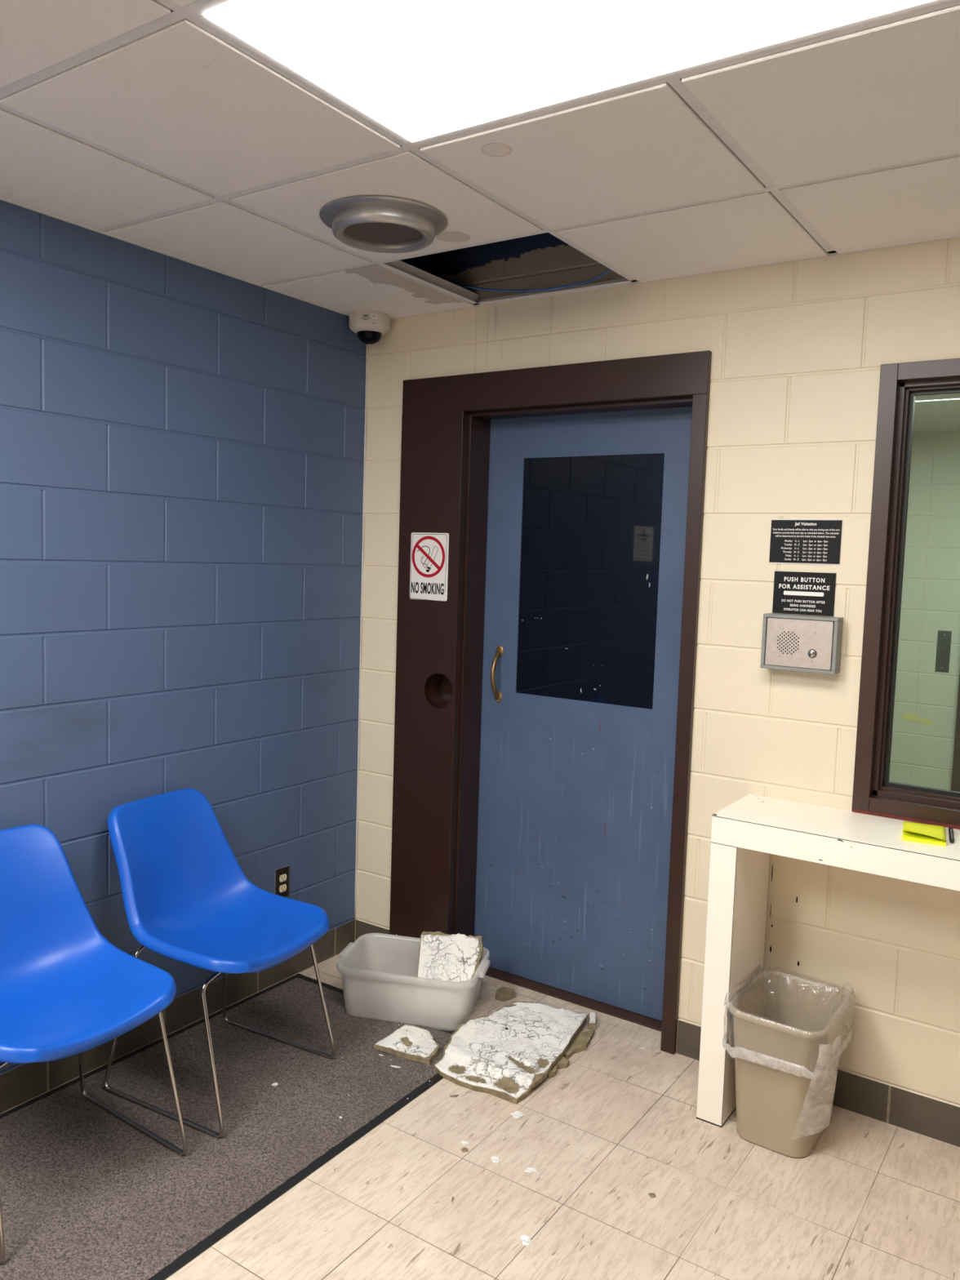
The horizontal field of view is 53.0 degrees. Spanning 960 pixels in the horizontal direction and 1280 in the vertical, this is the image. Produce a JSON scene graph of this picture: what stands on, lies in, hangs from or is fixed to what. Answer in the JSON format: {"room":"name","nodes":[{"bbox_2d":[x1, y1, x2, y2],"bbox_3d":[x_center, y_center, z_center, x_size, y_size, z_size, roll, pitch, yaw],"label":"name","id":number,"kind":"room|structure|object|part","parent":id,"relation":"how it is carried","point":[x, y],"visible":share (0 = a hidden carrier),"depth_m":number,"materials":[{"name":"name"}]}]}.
{"room":"emergency services station","nodes":[
{"label":"emergency services station","id":0,"kind":"room"},
{"bbox_2d":[0,200,366,1074],"bbox_3d":[-1.641,-0.166,2.048,0.003,3.050,4.200,5,6,34],"label":"wall","id":1,"kind":"structure","parent":0,"point":[182,442],"depth_m":3.03,"materials":[{"name":"blue brick"}]},
{"bbox_2d":[0,199,347,315],"bbox_3d":[-1.600,-1.119,1.960,0.022,0.021,4.200,5,6,34],"label":"trim","id":2,"kind":"structure","parent":1,"relation":"attached to","point":[98,231],"depth_m":2.87,"materials":[{"name":"metal"}]},
{"bbox_2d":[0,920,355,1113],"bbox_3d":[-1.684,1.298,2.171,0.004,0.111,4.200,5,6,34],"label":"baseboard","id":3,"kind":"structure","parent":1,"relation":"attached to","point":[19,1085],"depth_m":3.16,"materials":[{"name":"black rubber"}]},
{"bbox_2d":[274,865,289,897],"bbox_3d":[-0.725,0.892,3.538,0.008,0.116,0.072,5,6,34],"label":"wall outlet","id":4,"kind":"object","parent":1,"relation":"attached to","point":[282,875],"visible":0.94,"depth_m":3.54,"materials":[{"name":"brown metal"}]},
{"bbox_2d":[279,884,286,892],"bbox_3d":[-0.724,0.912,3.539,0.003,0.025,0.035,5,6,34],"label":"socket","id":5,"kind":"object","parent":4,"relation":"attached to","point":[282,887],"depth_m":3.54,"materials":[{"name":"beige plastic"}]},
{"bbox_2d":[279,873,286,882],"bbox_3d":[-0.723,0.873,3.535,0.003,0.025,0.035,5,6,34],"label":"socket","id":6,"kind":"object","parent":4,"relation":"attached to","point":[282,877],"depth_m":3.53,"materials":[{"name":"beige plastic"}]},
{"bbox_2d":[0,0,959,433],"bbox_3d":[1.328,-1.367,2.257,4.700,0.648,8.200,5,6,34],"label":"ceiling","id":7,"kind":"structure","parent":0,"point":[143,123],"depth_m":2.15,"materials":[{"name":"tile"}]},
{"bbox_2d":[348,310,390,344],"bbox_3d":[-0.412,-1.157,3.593,0.153,0.106,0.153,5,6,34],"label":"security camera","id":8,"kind":"object","parent":7,"relation":"attached to","point":[369,326],"visible":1,"depth_m":3.54,"materials":[{"name":"white plastic"}]},
{"bbox_2d":[362,315,375,323],"bbox_3d":[-0.409,-1.173,3.517,0.053,0.030,0.005,2,5,-2],"label":"print","id":9,"kind":"object","parent":8,"relation":"attached to","point":[366,318],"depth_m":3.52},
{"bbox_2d":[319,195,447,253],"bbox_3d":[-0.255,-1.093,2.559,0.338,0.050,0.338,5,6,34],"label":"ceiling vent","id":10,"kind":"object","parent":7,"relation":"in","point":[380,224],"visible":1,"depth_m":2.50,"materials":[{"name":"metal"}]},
{"bbox_3d":[-0.255,-1.090,2.559,0.207,0.004,0.207,5,6,34],"label":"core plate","id":11,"kind":"part","parent":10,"relation":"part of","materials":[{"name":"grey metal"}]},
{"bbox_2d":[453,268,610,291],"bbox_3d":[0.260,-1.192,3.152,0.884,0.071,0.051,6,6,38],"label":"cable","id":12,"kind":"object","parent":7,"relation":"attached to","point":[608,269],"visible":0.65,"depth_m":3.22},
{"bbox_2d":[186,0,952,146],"bbox_3d":[0.181,-1.061,1.518,1.210,0.090,0.605,5,6,34],"label":"ceiling light","id":13,"kind":"object","parent":7,"relation":"attached to","point":[418,71],"visible":0.96,"depth_m":1.66,"materials":[{"name":"plastic"}]},
{"bbox_2d":[0,953,959,1279],"bbox_3d":[1.039,1.445,2.693,4.150,0.100,8.300,5,6,34],"label":"floor","id":14,"kind":"structure","parent":0,"point":[872,1199],"depth_m":2.42,"materials":[{"name":"tile"}]},
{"bbox_2d":[0,973,455,1279],"bbox_3d":[-1.411,1.389,1.792,0.866,0.011,3.870,5,6,34],"label":"floor mat","id":15,"kind":"object","parent":14,"relation":"on","point":[86,1194],"visible":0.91,"depth_m":2.60,"materials":[{"name":"grey carpet"}]},
{"bbox_2d":[0,824,187,1263],"bbox_3d":[-1.109,0.934,2.423,0.575,0.810,0.497,5,6,35],"label":"shell chair","id":16,"kind":"object","parent":15,"relation":"on","point":[66,990],"visible":1,"depth_m":2.51,"materials":[{"name":"blue plastic"}]},
{"bbox_3d":[-1.170,1.134,2.296,0.467,0.427,0.199,5,6,35],"label":"sled leg","id":17,"kind":"part","parent":16,"relation":"part of","materials":[{"name":"silver metal"}]},
{"bbox_3d":[-0.999,1.119,2.539,0.467,0.427,0.199,5,6,35],"label":"sled leg","id":18,"kind":"part","parent":16,"relation":"part of","materials":[{"name":"silver metal"}]},
{"bbox_2d":[103,788,335,1137],"bbox_3d":[-0.794,0.905,2.889,0.575,0.810,0.497,4,6,29],"label":"shell chair","id":19,"kind":"object","parent":15,"relation":"on","point":[188,899],"visible":0.99,"depth_m":2.91,"materials":[{"name":"blue plastic"}]},
{"bbox_3d":[-0.839,1.105,2.757,0.467,0.427,0.199,4,6,29],"label":"sled leg","id":20,"kind":"part","parent":19,"relation":"part of","materials":[{"name":"silver metal"}]},
{"bbox_3d":[-0.694,1.087,3.017,0.467,0.427,0.199,4,6,29],"label":"sled leg","id":21,"kind":"part","parent":19,"relation":"part of","materials":[{"name":"silver metal"}]},
{"bbox_2d":[373,1024,439,1065],"bbox_3d":[-0.208,1.300,3.095,0.201,0.022,0.179,5,6,34],"label":"chunk","id":22,"kind":"object","parent":15,"relation":"on","point":[411,1042],"visible":1,"depth_m":3.07,"materials":[{"name":"white"}]},
{"bbox_2d":[336,933,489,1031],"bbox_3d":[-0.233,1.202,3.397,0.524,0.182,0.334,3,5,13],"label":"tub","id":23,"kind":"object","parent":14,"relation":"on","point":[379,971],"visible":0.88,"depth_m":3.27,"materials":[{"name":"white plastic"}]},
{"bbox_3d":[-0.473,1.113,3.446,0.026,0.023,0.110,3,5,13],"label":"grip handle","id":24,"kind":"part","parent":23,"relation":"part of","materials":[{"name":"white plastic"}]},
{"bbox_2d":[417,931,483,982],"bbox_3d":[-0.123,1.172,3.378,0.234,0.221,0.231,3,5,13],"label":"fragment","id":25,"kind":"object","parent":23,"relation":"in","point":[452,957],"visible":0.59,"depth_m":3.41,"materials":[{"name":"white"}]},
{"bbox_3d":[0.012,1.137,3.335,0.026,0.023,0.110,3,5,13],"label":"grip handle","id":26,"kind":"part","parent":23,"relation":"part of","materials":[{"name":"white plastic"}]},
{"bbox_2d":[340,1024,555,1184],"bbox_3d":[-0.102,1.342,2.816,0.783,0.012,0.524,5,6,34],"label":"crumbs","id":27,"kind":"object","parent":14,"relation":"on","point":[398,1024],"visible":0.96,"depth_m":2.77,"materials":[{"name":"white"}]},
{"bbox_2d":[461,1147,468,1151],"bbox_3d":[-0.042,1.368,2.587,0.018,0.004,0.019,1,5,-10],"label":"crumb","id":28,"kind":"object","parent":14,"relation":"on","point":[464,1149],"visible":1,"depth_m":2.58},
{"bbox_2d":[461,1140,470,1145],"bbox_3d":[-0.039,1.366,2.617,0.020,0.003,0.024,-1,6,-30],"label":"flake","id":29,"kind":"object","parent":14,"relation":"on","point":[464,1143],"visible":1,"depth_m":2.62,"materials":[{"name":"white"}]},
{"bbox_2d":[490,1155,501,1163],"bbox_3d":[0.041,1.374,2.546,0.023,0.004,0.028,1,5,-13],"label":"flake","id":30,"kind":"object","parent":14,"relation":"on","point":[495,1159],"visible":1,"depth_m":2.54,"materials":[{"name":"white"}]},
{"bbox_2d":[495,986,515,1001],"bbox_3d":[0.091,1.287,3.500,0.070,0.020,0.084,5,6,34],"label":"scrap","id":31,"kind":"object","parent":14,"relation":"on","point":[504,993],"visible":1,"depth_m":3.49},
{"bbox_2d":[433,1000,588,1103],"bbox_3d":[0.112,1.306,3.135,0.382,0.040,0.586,5,6,34],"label":"tile","id":32,"kind":"structure","parent":14,"relation":"on","point":[482,1055],"depth_m":3.07,"materials":[{"name":"white"}]},
{"bbox_2d":[509,1111,524,1119],"bbox_3d":[0.107,1.359,2.755,0.033,0.004,0.036,-1,6,-30],"label":"flake","id":33,"kind":"object","parent":14,"relation":"on","point":[517,1115],"visible":1,"depth_m":2.75,"materials":[{"name":"white"}]},
{"bbox_2d":[520,1235,531,1245],"bbox_3d":[0.108,1.402,2.249,0.023,0.004,0.033,0,5,-18],"label":"flake","id":34,"kind":"object","parent":14,"relation":"on","point":[526,1240],"visible":1,"depth_m":2.25,"materials":[{"name":"white"}]},
{"bbox_2d":[523,1167,537,1173],"bbox_3d":[0.130,1.380,2.509,0.036,0.004,0.020,1,5,-12],"label":"flake","id":35,"kind":"object","parent":14,"relation":"on","point":[528,1170],"visible":1,"depth_m":2.50,"materials":[{"name":"white"}]},
{"bbox_2d":[547,1056,569,1077],"bbox_3d":[0.239,1.334,3.009,0.043,0.018,0.119,5,6,34],"label":"scrap","id":36,"kind":"object","parent":14,"relation":"on","point":[562,1063],"visible":0.75,"depth_m":3.01,"materials":[{"name":"beige"}]},
{"bbox_2d":[562,1029,595,1058],"bbox_3d":[0.324,1.324,3.166,0.073,0.018,0.208,5,6,34],"label":"scrap","id":37,"kind":"object","parent":14,"relation":"on","point":[580,1042],"visible":0.75,"depth_m":3.15,"materials":[{"name":"beige"}]},
{"bbox_2d":[587,1012,596,1030],"bbox_3d":[0.386,1.310,3.311,0.029,0.025,0.084,2,5,8],"label":"scrap","id":38,"kind":"object","parent":14,"relation":"on","point":[592,1023],"visible":1,"depth_m":3.29,"materials":[{"name":"white"}]},
{"bbox_2d":[648,1192,656,1197],"bbox_3d":[0.433,1.397,2.424,0.018,0.003,0.016,1,5,-8],"label":"crumb","id":39,"kind":"object","parent":14,"relation":"on","point":[651,1194],"visible":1,"depth_m":2.42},
{"bbox_2d":[728,971,851,1157],"bbox_3d":[0.869,1.198,2.728,0.268,0.374,0.340,5,6,35],"label":"waste bin","id":40,"kind":"object","parent":14,"relation":"on","point":[770,1101],"visible":0.84,"depth_m":2.63,"materials":[{"name":"beige plastic"}]},
{"bbox_2d":[722,964,855,1139],"bbox_3d":[0.878,1.161,2.720,0.310,0.370,0.369,5,6,35],"label":"liner","id":41,"kind":"object","parent":40,"relation":"in","point":[818,1116],"visible":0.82,"depth_m":2.56,"materials":[{"name":"white"}]},
{"bbox_2d":[696,794,959,1127],"bbox_3d":[1.372,0.981,2.425,1.569,0.890,0.317,5,6,34],"label":"counter","id":42,"kind":"object","parent":14,"relation":"on","point":[744,833],"depth_m":2.69,"materials":[{"name":"beige laminate"}]},
{"bbox_3d":[0.752,0.965,2.841,0.075,0.812,0.309,5,6,34],"label":"leg panel","id":43,"kind":"part","parent":42,"relation":"part of","materials":[{"name":"beige laminate"}]},
{"bbox_2d":[711,815,959,891],"bbox_3d":[1.385,0.577,2.391,1.568,0.076,0.316,5,6,34],"label":"countertop","id":44,"kind":"structure","parent":42,"relation":"on","point":[939,872],"depth_m":2.50,"materials":[{"name":"beige laminate"}]},
{"bbox_2d":[902,821,946,846],"bbox_3d":[1.180,0.500,2.558,0.103,0.032,0.184,4,5,24],"label":"sticky note pad","id":45,"kind":"object","parent":42,"relation":"on","point":[933,834],"visible":1,"depth_m":2.53,"materials":[{"name":"yellow paper"}]},
{"bbox_2d":[948,826,954,843],"bbox_3d":[1.244,0.512,2.543,0.011,0.014,0.140,4,5,25],"label":"ballpoint pen","id":46,"kind":"object","parent":42,"relation":"on","point":[950,829],"visible":1,"depth_m":2.52,"materials":[{"name":"black plastic"}]},
{"bbox_2d":[355,232,959,1106],"bbox_3d":[1.228,-0.137,2.766,4.150,3.050,0.201,5,6,34],"label":"wall","id":47,"kind":"structure","parent":0,"point":[798,348],"depth_m":2.90,"materials":[{"name":"beige paint"}]},
{"bbox_2d":[354,344,368,919],"bbox_3d":[-0.469,-0.048,3.799,0.008,2.360,0.007,5,6,34],"label":"trim","id":48,"kind":"structure","parent":47,"relation":"attached to","point":[366,349],"depth_m":3.80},
{"bbox_2d":[389,350,711,1054],"bbox_3d":[0.229,0.182,3.445,1.192,2.236,0.211,5,6,34],"label":"door","id":49,"kind":"structure","parent":47,"relation":"in","point":[544,707],"depth_m":3.48,"materials":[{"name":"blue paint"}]},
{"bbox_2d":[409,532,448,601],"bbox_3d":[-0.190,-0.271,3.572,0.175,0.251,0.002,5,6,34],"label":"no smoking sign","id":50,"kind":"object","parent":49,"relation":"attached to","point":[428,574],"visible":1,"depth_m":3.57,"materials":[{"name":"white plastic"}]},
{"bbox_3d":[0.057,0.129,3.604,0.034,0.216,0.058,5,6,34],"label":"pull handle","id":51,"kind":"part","parent":49,"relation":"part of","materials":[{"name":"gold metal"}]},
{"bbox_3d":[0.336,0.215,3.478,1.012,2.148,0.040,5,6,34],"label":"panel","id":52,"kind":"part","parent":49,"relation":"part of","materials":[{"name":"blue paint"}]},
{"bbox_2d":[354,919,959,1146],"bbox_3d":[1.125,1.332,2.806,3.950,0.111,0.004,5,6,34],"label":"baseboard","id":53,"kind":"structure","parent":47,"relation":"attached to","point":[933,1118],"depth_m":2.78,"materials":[{"name":"black rubber"}]},
{"bbox_3d":[1.701,1.383,2.419,2.558,0.111,0.004,5,6,34],"label":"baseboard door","id":54,"kind":"part","parent":53,"relation":"part of","materials":[{"name":"grey rubber"}]},
{"bbox_2d":[391,236,959,319],"bbox_3d":[1.196,-1.085,2.593,3.950,0.021,0.022,5,6,34],"label":"trim","id":55,"kind":"structure","parent":47,"relation":"attached to","point":[623,282],"depth_m":3.20,"materials":[{"name":"metal"}]},
{"bbox_2d":[760,613,843,674],"bbox_3d":[0.936,0.009,2.811,0.214,0.161,0.068,5,6,34],"label":"intercom","id":56,"kind":"object","parent":47,"relation":"attached to","point":[792,642],"visible":1,"depth_m":2.79,"materials":[{"name":"grey metal"}]},
{"bbox_2d":[777,631,799,654],"bbox_3d":[0.898,0.008,2.808,0.063,0.067,0.001,5,6,34],"label":"speaker grille","id":57,"kind":"object","parent":56,"relation":"attached to","point":[784,631],"depth_m":2.81,"materials":[{"name":"silver metal"}]},
{"bbox_2d":[772,571,835,616],"bbox_3d":[0.951,-0.137,2.830,0.177,0.124,0.004,5,6,34],"label":"sign","id":58,"kind":"object","parent":47,"relation":"attached to","point":[793,593],"visible":1,"depth_m":2.83,"materials":[{"name":"black plastic"}]},
{"bbox_2d":[768,519,843,564],"bbox_3d":[0.952,-0.288,2.820,0.206,0.132,0.005,5,6,34],"label":"sign","id":59,"kind":"object","parent":47,"relation":"attached to","point":[793,541],"visible":1,"depth_m":2.82,"materials":[{"name":"black plastic"}]},
{"bbox_2d":[851,358,959,829],"bbox_3d":[1.612,-0.094,2.439,1.185,1.263,0.114,5,6,34],"label":"window","id":60,"kind":"structure","parent":47,"relation":"in","point":[873,793],"depth_m":2.71,"materials":[{"name":"brown paint"}]},
{"bbox_2d":[888,431,959,790],"bbox_3d":[4.118,-0.046,5.412,3.400,2.600,0.003,5,6,34],"label":"wall","id":61,"kind":"structure","parent":0,"point":[920,755],"depth_m":6.22,"materials":[{"name":"paint"}]},
{"bbox_2d":[901,713,920,721],"bbox_3d":[2.826,0.503,6.319,0.123,0.048,0.001,5,6,34],"label":"paper note","id":62,"kind":"object","parent":61,"relation":"attached to","point":[913,717],"visible":1,"depth_m":6.32,"materials":[{"name":"yellow paper"}]},
{"bbox_2d":[920,718,933,724],"bbox_3d":[2.906,0.529,6.266,0.078,0.034,0.001,5,6,34],"label":"paper note","id":63,"kind":"object","parent":61,"relation":"attached to","point":[925,721],"visible":1,"depth_m":6.27,"materials":[{"name":"yellow paper"}]},
{"bbox_2d":[935,630,951,672],"bbox_3d":[2.976,0.073,6.185,0.080,0.265,0.012,5,6,34],"label":"switch plate","id":64,"kind":"object","parent":61,"relation":"attached to","point":[944,638],"visible":1,"depth_m":6.18,"materials":[{"name":"black plastic"}]},
{"bbox_2d":[951,673,959,791],"bbox_3d":[3.490,0.126,5.813,1.060,2.150,0.055,5,6,34],"label":"door","id":65,"kind":"structure","parent":61,"relation":"in","point":[955,785],"depth_m":6.14,"materials":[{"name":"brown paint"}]}
]}

